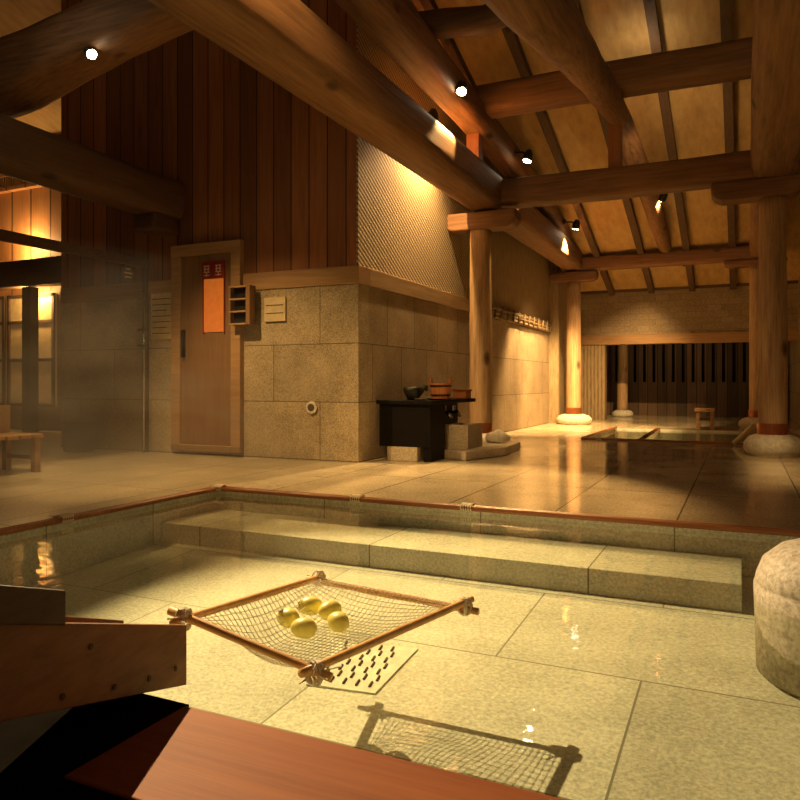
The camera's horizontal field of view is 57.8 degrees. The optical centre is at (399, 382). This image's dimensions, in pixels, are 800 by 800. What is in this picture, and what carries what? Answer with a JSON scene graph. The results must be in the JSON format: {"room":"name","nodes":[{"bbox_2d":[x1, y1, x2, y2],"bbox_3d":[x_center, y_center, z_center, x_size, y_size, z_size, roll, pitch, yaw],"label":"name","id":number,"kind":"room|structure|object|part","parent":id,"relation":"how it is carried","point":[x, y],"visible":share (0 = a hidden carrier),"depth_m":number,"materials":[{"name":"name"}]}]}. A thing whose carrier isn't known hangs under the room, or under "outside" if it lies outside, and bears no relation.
{"room":"spa","nodes":[
{"label":"spa","id":0,"kind":"room"},
{"bbox_2d":[0,134,60,295],"bbox_3d":[-5.681,-2.500,11.056,6.290,2.300,0.150,0,0,25],"label":"planks","id":1,"kind":"object","parent":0,"point":[36,211],"visible":0.22,"depth_m":10.92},
{"bbox_2d":[0,174,41,193],"bbox_3d":[-6.296,-3.055,11.206,3.050,0.270,0.098,0,0,25],"label":"transom","id":2,"kind":"object","parent":1,"relation":"attached to","point":[8,184],"visible":0.37,"depth_m":10.98,"materials":[{"name":"brown wood"}]},
{"bbox_2d":[0,291,60,430],"bbox_3d":[-5.681,-0.325,11.056,6.290,2.050,0.150,0,0,25],"label":"wall","id":3,"kind":"structure","parent":0,"point":[49,417],"depth_m":10.71,"materials":[{"name":"wood"}]},
{"bbox_2d":[0,296,6,404],"bbox_3d":[-6.672,-0.487,11.405,1.400,1.675,0.058,0,0,25],"label":"window","id":4,"kind":"structure","parent":3,"relation":"in","point":[3,300],"depth_m":11.10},
{"bbox_2d":[7,295,21,405],"bbox_3d":[-5.785,-0.487,10.987,0.440,1.675,0.058,0,0,25],"label":"window","id":5,"kind":"structure","parent":3,"relation":"in","point":[14,303],"depth_m":11.02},
{"bbox_2d":[39,293,56,406],"bbox_3d":[-5.297,-0.487,10.757,0.520,1.675,0.058,0,0,25],"label":"window","id":6,"kind":"structure","parent":3,"relation":"in","point":[47,301],"depth_m":10.71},
{"bbox_2d":[61,283,368,462],"bbox_3d":[-1.986,-0.085,7.206,3.680,1.570,0.200,0,0,25],"label":"wall","id":7,"kind":"structure","parent":0,"point":[313,355],"depth_m":6.73,"materials":[{"name":"stone"}]},
{"bbox_2d":[151,293,170,339],"bbox_3d":[-2.386,-0.670,7.270,0.280,0.460,0.022,0,0,25],"label":"paper notice","id":8,"kind":"object","parent":7,"relation":"attached to","point":[160,302],"visible":0.98,"depth_m":7.26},
{"bbox_2d":[181,252,230,445],"bbox_3d":[-1.873,-0.320,7.000,0.620,1.840,0.073,0,0,25],"label":"door","id":9,"kind":"structure","parent":7,"relation":"in","point":[205,279],"depth_m":7.00,"materials":[{"name":"brown wood"}]},
{"bbox_3d":[-2.124,-0.385,7.100,0.030,0.270,0.040,0,0,25],"label":"handle","id":10,"kind":"part","parent":9,"relation":"part of","materials":[{"name":"black metal"}]},
{"bbox_3d":[-1.789,-1.085,6.954,0.270,0.160,0.016,0,0,25],"label":"sign plate","id":11,"kind":"part","parent":9,"relation":"part of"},
{"bbox_3d":[-1.786,-0.815,6.954,0.265,0.690,0.014,0,0,25],"label":"pane frame","id":12,"kind":"part","parent":9,"relation":"part of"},
{"bbox_2d":[170,239,243,452],"bbox_3d":[-1.867,-0.345,7.012,0.840,2.010,0.090,0,0,25],"label":"trim","id":13,"kind":"structure","parent":7,"relation":"attached to","point":[236,247],"depth_m":6.96,"materials":[{"name":"wood"}]},
{"bbox_2d":[61,0,355,287],"bbox_3d":[-1.994,-2.630,7.210,3.660,3.199,0.200,0,0,25],"label":"planks","id":14,"kind":"object","parent":7,"relation":"on","point":[256,164],"visible":0.5,"depth_m":6.99,"materials":[{"name":"wood"}]},
{"bbox_2d":[133,212,178,236],"bbox_3d":[-2.372,-1.550,7.067,0.280,0.180,0.360,0,0,25],"label":"bracket","id":15,"kind":"object","parent":14,"relation":"attached to","point":[157,224],"visible":0.98,"depth_m":6.94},
{"bbox_2d":[0,113,184,218],"bbox_3d":[-3.687,-1.866,4.254,0.403,0.513,6.557,0,0,25],"label":"timber beam","id":16,"kind":"structure","parent":15,"relation":"on","point":[28,153],"depth_m":6.07,"materials":[{"name":"wood"}]},
{"bbox_2d":[60,265,369,302],"bbox_3d":[-1.983,-0.950,7.197,3.692,0.160,0.215,0,0,25],"label":"trim","id":17,"kind":"structure","parent":7,"relation":"on","point":[352,274],"depth_m":6.73,"materials":[{"name":"wood"}]},
{"bbox_2d":[229,285,255,325],"bbox_3d":[-1.468,-0.720,6.733,0.240,0.360,0.091,0,0,25],"label":"wall rack","id":18,"kind":"object","parent":7,"relation":"attached to","point":[242,298],"visible":1,"depth_m":6.74,"materials":[{"name":"brown wood"}]},
{"bbox_2d":[229,285,245,287],"bbox_3d":[-1.494,-0.892,6.729,0.193,0.014,0.061,0,0,25],"label":"shelf","id":19,"kind":"object","parent":18,"relation":"attached to","point":[241,286],"depth_m":6.72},
{"bbox_2d":[229,298,245,300],"bbox_3d":[-1.494,-0.777,6.729,0.193,0.014,0.061,0,0,25],"label":"shelf","id":20,"kind":"object","parent":18,"relation":"attached to","point":[230,299],"depth_m":6.72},
{"bbox_2d":[229,310,245,312],"bbox_3d":[-1.494,-0.662,6.729,0.193,0.014,0.061,0,0,25],"label":"shelf","id":21,"kind":"object","parent":18,"relation":"attached to","point":[230,311],"depth_m":6.74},
{"bbox_2d":[229,323,247,324],"bbox_3d":[-1.494,-0.547,6.729,0.193,0.014,0.061,0,0,25],"label":"shelf","id":22,"kind":"object","parent":18,"relation":"attached to","point":[229,323],"depth_m":6.69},
{"bbox_2d":[264,297,285,321],"bbox_3d":[-1.152,-0.680,6.688,0.230,0.220,0.022,0,0,25],"label":"paper notice","id":23,"kind":"object","parent":7,"relation":"attached to","point":[274,307],"visible":1,"depth_m":6.68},
{"bbox_2d":[306,401,316,413],"bbox_3d":[-0.795,0.220,6.518,0.110,0.110,0.027,0,0,25],"label":"wall outlet","id":24,"kind":"object","parent":7,"relation":"attached to","point":[311,407],"visible":1,"depth_m":6.51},
{"bbox_2d":[308,404,313,410],"bbox_3d":[-0.795,0.220,6.517,0.068,0.068,0.026,0,0,25],"label":"socket","id":25,"kind":"object","parent":24,"relation":"attached to","point":[310,406],"depth_m":6.50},
{"bbox_2d":[0,415,799,799],"bbox_3d":[-0.789,0.950,10.047,16.000,0.500,20.500,0,0,25],"label":"floor","id":26,"kind":"structure","parent":0,"point":[566,695],"depth_m":3.13,"materials":[{"name":"stone"}]},
{"bbox_2d":[0,405,43,471],"bbox_3d":[-3.092,0.440,5.622,0.430,0.520,0.430,0,0,25],"label":"wooden bench","id":27,"kind":"object","parent":26,"relation":"on","point":[6,436],"visible":1,"depth_m":5.75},
{"bbox_3d":[-3.273,0.290,5.707,0.030,0.220,0.430,0,0,25],"label":"backrest","id":28,"kind":"part","parent":27,"relation":"part of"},
{"bbox_3d":[-3.173,0.565,5.848,0.050,0.270,0.050,0,0,25],"label":"leg","id":29,"kind":"part","parent":27,"relation":"part of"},
{"bbox_3d":[-3.093,0.415,5.619,0.430,0.030,0.425,0,0,25],"label":"seat","id":30,"kind":"part","parent":27,"relation":"part of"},
{"bbox_3d":[-2.866,0.565,5.703,0.050,0.270,0.050,0,0,25],"label":"leg","id":31,"kind":"part","parent":27,"relation":"part of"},
{"bbox_2d":[22,286,38,431],"bbox_3d":[-5.327,-0.340,10.446,0.170,2.080,0.150,0,0,25],"label":"post","id":32,"kind":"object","parent":26,"relation":"on","point":[30,295],"depth_m":10.39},
{"bbox_2d":[0,256,60,290],"bbox_3d":[-6.651,-1.580,11.098,4.500,0.380,0.240,0,0,25],"label":"timber beam","id":33,"kind":"structure","parent":32,"relation":"on","point":[45,271],"depth_m":10.31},
{"bbox_2d":[0,229,149,451],"bbox_3d":[-3.416,-0.275,5.520,0.080,1.950,4.070,0,0,25],"label":"glass screen","id":34,"kind":"object","parent":26,"relation":"on","point":[127,271],"visible":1,"depth_m":7.12,"materials":[{"name":"silver metal"}]},
{"bbox_3d":[-3.430,-1.205,5.527,0.050,0.090,4.070,0,0,25],"label":"rail","id":35,"kind":"part","parent":34,"relation":"part of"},
{"bbox_3d":[-2.568,-0.120,7.271,0.025,1.600,0.025,0,0,25],"label":"metal rod","id":36,"kind":"part","parent":34,"relation":"part of","materials":[{"name":"silver metal"}]},
{"bbox_3d":[-2.575,-0.230,7.339,0.040,1.860,0.058,0,0,25],"label":"post","id":37,"kind":"part","parent":34,"relation":"part of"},
{"bbox_2d":[62,415,96,452],"bbox_3d":[-3.274,0.515,7.404,0.330,0.370,0.330,0,0,25],"label":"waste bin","id":38,"kind":"object","parent":26,"relation":"on","point":[79,431],"visible":1,"depth_m":7.28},
{"bbox_3d":[-3.274,0.370,7.404,0.330,0.080,0.330,0,0,25],"label":"bin lid","id":39,"kind":"part","parent":38,"relation":"part of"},
{"bbox_2d":[0,693,188,799],"bbox_3d":[-1.020,0.691,0.592,3.850,0.018,2.200,0,0,25],"label":"slab","id":40,"kind":"object","parent":26,"relation":"on","point":[37,751],"visible":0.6,"depth_m":1.38,"materials":[{"name":"stone"}]},
{"bbox_2d":[0,585,185,720],"bbox_3d":[-0.659,0.488,1.364,0.190,0.439,0.724,0,0,12],"label":"trough","id":41,"kind":"object","parent":40,"relation":"on","point":[51,660],"visible":1,"depth_m":1.29,"materials":[{"name":"brown wood"}]},
{"bbox_2d":[0,487,215,535],"bbox_3d":[-1.761,0.688,3.573,0.086,0.048,2.540,0,0,25],"label":"rail","id":42,"kind":"object","parent":26,"relation":"on","point":[65,517],"visible":1,"depth_m":3.84,"materials":[{"name":"brown wood"}]},
{"bbox_2d":[64,706,565,799],"bbox_3d":[0.301,0.689,1.002,1.810,0.022,0.300,0,0,25],"label":"board","id":43,"kind":"object","parent":26,"relation":"on","point":[189,753],"visible":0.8,"depth_m":1.26,"materials":[{"name":"brown wood"}]},
{"bbox_2d":[306,641,417,694],"bbox_3d":[-0.127,0.989,2.535,0.304,0.031,0.368,0,0,14],"label":"plate","id":44,"kind":"object","parent":26,"relation":"on","point":[367,672],"visible":0.76,"depth_m":2.51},
{"bbox_2d":[376,398,475,461],"bbox_3d":[0.277,0.427,6.973,0.550,0.545,1.150,0,0,25],"label":"table","id":45,"kind":"object","parent":26,"relation":"on","point":[412,430],"depth_m":6.50,"materials":[{"name":"wood"}]},
{"bbox_2d":[403,385,428,399],"bbox_3d":[0.149,0.086,6.547,0.179,0.136,0.268,0,0,-44],"label":"kettle","id":46,"kind":"object","parent":45,"relation":"on","point":[411,393],"visible":0.91,"depth_m":6.51,"materials":[{"name":"black metal"}]},
{"bbox_3d":[0.203,0.064,6.538,0.110,0.092,0.058,0,0,25],"label":"spout","id":47,"kind":"part","parent":46,"relation":"part of","materials":[{"name":"black metal"}]},
{"bbox_2d":[376,398,475,404],"bbox_3d":[0.277,0.172,6.973,0.550,0.035,1.150,0,0,25],"label":"countertop","id":48,"kind":"structure","parent":45,"relation":"on","point":[456,400],"depth_m":6.51,"materials":[{"name":"black stone"}]},
{"bbox_3d":[0.311,0.635,6.554,0.070,0.130,0.320,0,0,25],"label":"counter leg","id":49,"kind":"part","parent":45,"relation":"part of","materials":[{"name":"black wood"}]},
{"bbox_2d":[428,378,453,399],"bbox_3d":[0.378,0.054,6.732,0.240,0.199,0.240,0,0,25],"label":"wooden bucket","id":50,"kind":"object","parent":45,"relation":"on","point":[439,391],"visible":1,"depth_m":6.65,"materials":[{"name":"brown wood"}]},
{"bbox_2d":[428,398,453,399],"bbox_3d":[0.378,0.149,6.732,0.240,0.010,0.240,0,0,25],"label":"tray","id":51,"kind":"object","parent":45,"relation":"on","point":[428,398],"depth_m":6.65,"materials":[{"name":"wood"}]},
{"bbox_2d":[445,406,452,418],"bbox_3d":[0.433,0.281,6.927,0.156,0.121,0.048,0,0,25],"label":"tap","id":52,"kind":"object","parent":45,"relation":"on","point":[448,413],"depth_m":6.90,"materials":[{"name":"silver metal"}]},
{"bbox_2d":[448,405,461,417],"bbox_3d":[0.540,0.281,7.154,0.156,0.121,0.048,0,0,25],"label":"tap","id":53,"kind":"object","parent":45,"relation":"on","point":[451,408],"depth_m":7.14,"materials":[{"name":"silver metal"}]},
{"bbox_2d":[452,389,471,398],"bbox_3d":[0.623,0.110,7.269,0.145,0.089,0.180,0,0,25],"label":"box","id":54,"kind":"object","parent":45,"relation":"on","point":[458,393],"visible":0.96,"depth_m":7.20,"materials":[{"name":"brown wood"}]},
{"bbox_2d":[454,391,470,398],"bbox_3d":[0.625,0.117,7.268,0.130,0.074,0.160,0,0,25],"label":"tub","id":55,"kind":"object","parent":54,"relation":"in","point":[457,394],"depth_m":7.20,"materials":[{"name":"brown wood"}]},
{"bbox_2d":[468,229,492,439],"bbox_3d":[0.918,-0.510,8.213,0.480,2.420,0.480,0,0,25],"label":"column","id":56,"kind":"structure","parent":26,"relation":"on","point":[480,315],"depth_m":8.11,"materials":[{"name":"brown wood"}]},
{"bbox_2d":[448,208,520,234],"bbox_3d":[0.930,-1.820,8.207,0.840,0.200,0.240,0,0,25],"label":"bracket","id":57,"kind":"object","parent":56,"relation":"on","point":[508,219],"visible":0.88,"depth_m":8.09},
{"bbox_2d":[445,440,519,460],"bbox_3d":[0.811,0.657,7.111,0.500,0.085,1.285,0,0,25],"label":"step stone","id":58,"kind":"structure","parent":26,"relation":"on","point":[488,449],"depth_m":6.76,"materials":[{"name":"stone"}]},
{"bbox_2d":[445,422,481,448],"bbox_3d":[0.604,0.502,6.941,0.250,0.224,0.410,0,0,25],"label":"stone block","id":59,"kind":"object","parent":58,"relation":"on","point":[460,435],"visible":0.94,"depth_m":6.77,"materials":[{"name":"stone"}]},
{"bbox_2d":[485,429,509,442],"bbox_3d":[1.006,0.546,7.467,0.250,0.137,0.222,0,0,25],"label":"rounded rock","id":60,"kind":"object","parent":58,"relation":"on","point":[498,436],"visible":1,"depth_m":7.39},
{"bbox_2d":[209,484,799,536],"bbox_3d":[0.534,0.688,3.950,3.905,0.048,0.092,0,0,25],"label":"rail","id":61,"kind":"object","parent":26,"relation":"on","point":[357,498],"visible":0.99,"depth_m":3.86,"materials":[{"name":"brown wood"}]},
{"bbox_2d":[556,281,591,424],"bbox_3d":[2.971,-0.510,12.375,0.600,2.420,0.600,0,0,25],"label":"column","id":62,"kind":"structure","parent":26,"relation":"on","point":[573,416],"depth_m":12.27,"materials":[{"name":"orange wood"}]},
{"bbox_2d":[549,270,598,283],"bbox_3d":[2.964,-1.805,12.378,0.800,0.170,0.240,0,0,25],"label":"bracket","id":63,"kind":"object","parent":62,"relation":"on","point":[590,275],"visible":0.98,"depth_m":12.28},
{"bbox_2d":[581,426,616,438],"bbox_3d":[2.830,0.692,10.219,0.063,0.029,2.500,0,0,25],"label":"rail","id":64,"kind":"object","parent":26,"relation":"on","point":[613,427],"visible":0.94,"depth_m":10.03,"materials":[{"name":"brown wood"}]},
{"bbox_2d":[612,345,633,416],"bbox_3d":[4.626,-0.500,15.067,0.440,2.400,0.440,0,0,25],"label":"column","id":65,"kind":"structure","parent":26,"relation":"on","point":[622,410],"depth_m":14.98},
{"bbox_2d":[639,427,659,438],"bbox_3d":[3.427,0.692,9.938,0.063,0.029,2.500,0,0,24],"label":"rail","id":66,"kind":"object","parent":26,"relation":"on","point":[648,434],"visible":0.95,"depth_m":9.76,"materials":[{"name":"brown wood"}]},
{"bbox_2d":[582,437,742,444],"bbox_3d":[3.180,0.688,8.616,2.000,0.048,0.083,0,0,25],"label":"rail","id":67,"kind":"object","parent":26,"relation":"on","point":[595,438],"visible":0.8,"depth_m":8.63,"materials":[{"name":"brown wood"}]},
{"bbox_2d":[593,430,756,441],"bbox_3d":[3.724,0.730,9.770,2.000,0.001,2.550,0,0,25],"label":"pool water","id":68,"kind":"object","parent":26,"relation":"in","point":[624,434],"visible":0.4,"depth_m":10.08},
{"bbox_2d":[607,342,788,417],"bbox_3d":[6.087,-0.110,15.295,3.720,1.620,0.060,0,0,25],"label":"wall","id":69,"kind":"structure","parent":26,"relation":"on","point":[728,398],"depth_m":15.31,"materials":[{"name":"wood"}]},
{"bbox_2d":[695,408,714,428],"bbox_3d":[4.713,0.545,11.211,0.280,0.310,0.260,0,0,25],"label":"stool","id":70,"kind":"object","parent":26,"relation":"on","point":[697,410],"visible":1,"depth_m":11.11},
{"bbox_3d":[4.627,0.570,11.251,0.050,0.260,0.220,0,0,25],"label":"leg","id":71,"kind":"part","parent":70,"relation":"part of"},
{"bbox_3d":[4.713,0.415,11.211,0.280,0.050,0.260,0,0,25],"label":"seat","id":72,"kind":"part","parent":70,"relation":"part of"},
{"bbox_3d":[4.808,0.570,11.166,0.050,0.260,0.220,0,0,25],"label":"leg","id":73,"kind":"part","parent":70,"relation":"part of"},
{"bbox_2d":[732,423,756,444],"bbox_3d":[3.863,0.569,8.125,0.267,0.248,0.175,0,0,25],"label":"honey dipper","id":74,"kind":"object","parent":26,"relation":"on","point":[750,430],"visible":0.82,"depth_m":8.08,"materials":[{"name":"brown wood"}]},
{"bbox_2d":[738,265,758,428],"bbox_3d":[5.521,-0.550,11.172,0.560,2.500,0.560,0,0,25],"label":"column","id":75,"kind":"structure","parent":26,"relation":"on","point":[752,417],"depth_m":11.10,"materials":[{"name":"brown wood"}]},
{"bbox_2d":[724,258,787,268],"bbox_3d":[5.479,-1.850,11.192,0.880,0.100,0.240,0,0,25],"label":"bracket","id":76,"kind":"object","parent":75,"relation":"on","point":[733,264],"visible":0.58,"depth_m":11.19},
{"bbox_2d":[743,195,799,456],"bbox_3d":[3.642,-0.550,7.072,0.540,2.500,0.540,0,0,25],"label":"column","id":77,"kind":"structure","parent":26,"relation":"on","point":[772,438],"depth_m":6.96,"materials":[{"name":"brown wood"}]},
{"bbox_2d":[711,173,799,205],"bbox_3d":[3.500,-1.895,7.139,0.800,0.190,0.260,0,0,25],"label":"bracket","id":78,"kind":"object","parent":77,"relation":"on","point":[744,191],"visible":1,"depth_m":7.04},
{"bbox_2d":[753,538,799,695],"bbox_3d":[1.465,0.736,2.360,0.566,0.452,0.566,0,0,25],"label":"boulder","id":79,"kind":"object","parent":26,"relation":"on","point":[776,582],"depth_m":2.30,"materials":[{"name":"stone"}]},
{"label":"pool water","id":80,"kind":"object","parent":26,"relation":"in","visible":0},
{"bbox_2d":[167,569,479,686],"bbox_3d":[-0.210,0.651,2.063,0.661,0.180,0.859,0,0,25],"label":"net","id":81,"kind":"object","parent":80,"relation":"on","point":[315,668],"visible":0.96,"depth_m":2.03,"materials":[{"name":"fabric"}]},
{"bbox_2d":[277,608,299,627],"bbox_3d":[-0.337,0.708,2.187,0.080,0.058,0.060,0,0,42],"label":"citrus fruit","id":82,"kind":"object","parent":81,"relation":"in","point":[289,615],"visible":0.7,"depth_m":2.16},
{"bbox_2d":[291,617,316,638],"bbox_3d":[-0.278,0.708,2.096,0.080,0.058,0.060,0,0,20],"label":"citrus fruit","id":83,"kind":"object","parent":81,"relation":"in","point":[304,627],"visible":1,"depth_m":2.07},
{"bbox_2d":[297,596,321,615],"bbox_3d":[-0.287,0.708,2.302,0.080,0.058,0.060,0,0,2],"label":"citrus fruit","id":84,"kind":"object","parent":81,"relation":"in","point":[311,603],"visible":0.88,"depth_m":2.28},
{"bbox_2d":[318,600,341,619],"bbox_3d":[-0.218,0.708,2.259,0.080,0.058,0.060,0,0,-44],"label":"citrus fruit","id":85,"kind":"object","parent":81,"relation":"in","point":[328,607],"visible":0.73,"depth_m":2.24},
{"bbox_2d":[327,611,348,632],"bbox_3d":[-0.183,0.708,2.151,0.060,0.058,0.080,0,0,-36],"label":"citrus fruit","id":86,"kind":"object","parent":81,"relation":"in","point":[338,621],"visible":1,"depth_m":2.12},
{"bbox_2d":[0,0,799,291],"bbox_3d":[-1.920,-4.110,7.650,16.000,4.940,16.200,0,0,25],"label":"ceiling","id":87,"kind":"structure","parent":0,"point":[619,29],"depth_m":8.85,"materials":[{"name":"wood"}]},
{"bbox_2d":[148,0,583,271],"bbox_3d":[0.403,-2.159,6.997,0.434,0.480,15.002,0,0,25],"label":"timber beam","id":88,"kind":"structure","parent":87,"relation":"attached to","point":[285,41],"depth_m":5.12,"materials":[{"name":"wood"}]},
{"bbox_2d":[0,0,193,117],"bbox_3d":[-2.556,-2.551,5.607,4.219,0.783,0.498,0,0,25],"label":"timber beam","id":89,"kind":"structure","parent":88,"relation":"attached to","point":[42,62],"depth_m":5.41,"materials":[{"name":"wood"}]},
{"bbox_2d":[84,46,96,59],"bbox_3d":[-2.295,-2.482,5.364,0.091,0.198,0.151,0,0,-37],"label":"spotlight","id":90,"kind":"object","parent":89,"relation":"attached to","point":[90,53],"visible":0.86,"depth_m":5.32,"materials":[{"name":"black metal"}]},
{"bbox_2d":[427,108,438,120],"bbox_3d":[0.276,-2.761,7.500,0.259,0.166,0.116,0,0,25],"label":"spotlight","id":91,"kind":"object","parent":88,"relation":"attached to","point":[433,112],"visible":0.26,"depth_m":7.43,"materials":[{"name":"black metal"}]},
{"bbox_2d":[334,0,571,238],"bbox_3d":[0.951,-2.733,8.068,0.387,0.949,7.824,0,0,25],"label":"timber beam","id":92,"kind":"structure","parent":88,"relation":"on","point":[395,26],"depth_m":6.54,"materials":[{"name":"wood"}]},
{"bbox_2d":[417,4,506,38],"bbox_3d":[0.931,-3.269,6.195,2.429,0.488,0.249,0,0,25],"label":"timber beam","id":93,"kind":"structure","parent":92,"relation":"on","point":[480,20],"depth_m":6.29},
{"bbox_2d":[456,79,467,95],"bbox_3d":[0.526,-2.825,6.912,0.254,0.187,0.138,0,0,27],"label":"spotlight","id":94,"kind":"object","parent":92,"relation":"attached to","point":[461,88],"visible":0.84,"depth_m":6.84,"materials":[{"name":"black metal"}]},
{"bbox_2d":[514,149,532,162],"bbox_3d":[1.441,-2.701,8.607,0.271,0.178,0.119,0,0,17],"label":"spotlight","id":95,"kind":"object","parent":92,"relation":"attached to","point":[528,154],"visible":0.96,"depth_m":8.56,"materials":[{"name":"black metal"}]},
{"bbox_3d":[1.419,-2.738,8.617,0.227,0.086,0.078,10,-9,26],"label":"bracket arm","id":96,"kind":"part","parent":95,"relation":"part of","materials":[{"name":"black metal"}]},
{"bbox_2d":[563,219,579,229],"bbox_3d":[2.580,-2.391,10.942,0.272,0.177,0.116,0,0,25],"label":"spotlight","id":97,"kind":"object","parent":92,"relation":"attached to","point":[576,224],"visible":0.99,"depth_m":10.88,"materials":[{"name":"black metal"}]},
{"bbox_3d":[2.556,-2.421,10.958,0.235,0.089,0.078,15,12,24],"label":"bracket arm","id":98,"kind":"part","parent":97,"relation":"part of","materials":[{"name":"black metal"}]},
{"bbox_2d":[472,36,752,118],"bbox_3d":[2.131,-2.990,7.176,2.972,0.336,0.316,0,0,25],"label":"timber beam","id":99,"kind":"structure","parent":92,"relation":"attached to","point":[727,61],"depth_m":6.96,"materials":[{"name":"wood"}]},
{"bbox_2d":[467,133,482,160],"bbox_3d":[0.809,-2.525,7.856,0.140,0.390,0.140,0,0,25],"label":"post","id":100,"kind":"object","parent":88,"relation":"on","point":[474,140],"visible":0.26,"depth_m":7.79,"materials":[{"name":"brown wood"}]},
{"bbox_2d":[501,150,758,208],"bbox_3d":[2.351,-2.131,7.681,2.703,0.324,0.314,0,0,25],"label":"timber beam","id":101,"kind":"structure","parent":88,"relation":"attached to","point":[696,173],"depth_m":7.54,"materials":[{"name":"wood"}]},
{"bbox_2d":[608,123,621,167],"bbox_3d":[2.288,-2.515,7.711,0.130,0.490,0.130,0,0,25],"label":"post","id":102,"kind":"object","parent":101,"relation":"on","point":[614,130],"visible":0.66,"depth_m":7.66,"materials":[{"name":"brown wood"}]},
{"bbox_2d":[482,0,628,125],"bbox_3d":[0.766,-2.573,4.618,0.486,0.818,7.023,0,0,29],"label":"timber beam","id":103,"kind":"structure","parent":102,"relation":"on","point":[557,30],"depth_m":5.07,"materials":[{"name":"wood"}]},
{"bbox_2d":[577,245,755,270],"bbox_3d":[4.267,-2.010,11.764,2.720,0.234,0.234,0,0,25],"label":"timber beam","id":104,"kind":"structure","parent":88,"relation":"attached to","point":[715,255],"depth_m":11.64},
{"bbox_2d":[607,109,671,252],"bbox_3d":[3.337,-2.532,9.729,0.275,0.899,4.385,0,0,27],"label":"timber beam","id":105,"kind":"structure","parent":104,"relation":"on","point":[633,153],"depth_m":9.59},
{"bbox_2d":[658,194,667,201],"bbox_3d":[3.455,-2.520,9.749,0.306,0.200,0.137,0,0,40],"label":"spotlight","id":106,"kind":"object","parent":105,"relation":"attached to","point":[662,197],"visible":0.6,"depth_m":9.66,"materials":[{"name":"black metal"}]},
{"bbox_2d":[419,0,565,271],"bbox_3d":[1.018,-3.315,8.863,0.100,3.370,10.900,0,0,25],"label":"rafter","id":107,"kind":"object","parent":87,"relation":"attached to","point":[449,44],"visible":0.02,"depth_m":7.89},
{"bbox_2d":[502,26,614,295],"bbox_3d":[1.624,-3.315,8.577,0.100,3.370,10.900,0,0,25],"label":"rafter","id":108,"kind":"object","parent":87,"relation":"attached to","point":[512,39],"visible":0.56,"depth_m":9.25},
{"bbox_2d":[574,0,653,293],"bbox_3d":[2.257,-3.315,8.278,0.100,3.370,10.900,0,0,25],"label":"rafter","id":109,"kind":"object","parent":87,"relation":"attached to","point":[627,203],"visible":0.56,"depth_m":10.92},
{"bbox_2d":[643,0,694,291],"bbox_3d":[2.882,-3.315,7.984,0.100,3.370,10.900,0,0,25],"label":"rafter","id":110,"kind":"object","parent":87,"relation":"attached to","point":[650,6],"visible":0.56,"depth_m":8.62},
{"bbox_2d":[720,0,735,289],"bbox_3d":[3.478,-3.315,7.702,0.100,3.370,10.900,0,0,25],"label":"rafter","id":111,"kind":"object","parent":87,"relation":"attached to","point":[725,5],"visible":0.56,"depth_m":8.31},
{"bbox_2d":[749,0,799,258],"bbox_3d":[3.130,-2.218,5.933,0.544,0.611,14.404,0,0,25],"label":"timber beam","id":112,"kind":"structure","parent":87,"relation":"attached to","point":[775,69],"depth_m":5.00,"materials":[{"name":"wood"}]},
{"bbox_2d":[379,404,444,447],"bbox_3d":[0.116,0.381,6.646,0.500,0.379,0.360,0,0,25],"label":"cabinet","id":113,"kind":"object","parent":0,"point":[400,425],"depth_m":6.49,"materials":[{"name":"wood"}]},
{"bbox_2d":[162,509,741,612],"bbox_3d":[0.102,0.912,3.861,3.110,0.175,0.510,0,0,25],"label":"step","id":114,"kind":"structure","parent":0,"point":[707,581],"depth_m":3.55,"materials":[{"name":"stone"}]},
{"bbox_2d":[356,0,548,461],"bbox_3d":[1.024,-1.764,9.507,0.200,4.929,6.929,0,0,25],"label":"wall","id":115,"kind":"structure","parent":0,"point":[413,341],"depth_m":7.80,"materials":[{"name":"stone"}]},
{"bbox_2d":[370,269,469,311],"bbox_3d":[0.197,-0.950,7.741,0.212,0.160,2.630,0,0,25],"label":"trim","id":116,"kind":"structure","parent":115,"relation":"on","point":[380,280],"depth_m":7.42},
{"bbox_2d":[492,305,551,332],"bbox_3d":[1.766,-0.954,10.776,0.088,0.180,4.000,0,0,25],"label":"trim","id":117,"kind":"structure","parent":115,"relation":"attached to","point":[498,313],"depth_m":10.70,"materials":[{"name":"wood"}]},
{"bbox_2d":[549,262,608,422],"bbox_3d":[3.961,-0.700,15.546,0.360,2.800,6.500,0,0,25],"label":"wall","id":118,"kind":"structure","parent":0,"point":[557,292],"depth_m":12.59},
{"bbox_2d":[615,342,745,381],"bbox_3d":[7.491,-0.500,16.700,5.700,2.400,0.200,0,0,25],"label":"slats","id":119,"kind":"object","parent":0,"point":[744,343],"depth_m":16.91,"materials":[{"name":"black wood"}]},
{"bbox_2d":[581,283,797,419],"bbox_3d":[5.428,-0.510,13.030,4.500,2.420,0.200,0,0,25],"label":"wall","id":120,"kind":"structure","parent":0,"point":[720,309],"depth_m":13.31,"materials":[{"name":"paint"}]},
{"bbox_2d":[581,330,797,344],"bbox_3d":[5.419,-0.810,13.012,4.500,0.180,0.240,0,0,25],"label":"trim","id":121,"kind":"structure","parent":120,"relation":"attached to","point":[738,336],"depth_m":13.12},
{"bbox_2d":[581,280,798,294],"bbox_3d":[5.092,-1.740,13.022,3.900,0.111,0.112,0,0,25],"label":"timber beam","id":122,"kind":"structure","parent":120,"relation":"on","point":[791,281],"depth_m":13.06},
{"bbox_2d":[741,425,756,441],"bbox_3d":[3.909,0.571,8.140,0.199,0.211,0.108,0,0,25],"label":"cup","id":123,"kind":"object","parent":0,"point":[753,431],"depth_m":8.09,"materials":[{"name":"brown wood"}]},
{"bbox_2d":[788,274,799,424],"bbox_3d":[6.430,-1.520,11.451,0.140,4.440,11.800,0,0,25],"label":"wall","id":124,"kind":"structure","parent":0,"point":[794,353],"depth_m":12.89,"materials":[{"name":"wood"}]}
]}

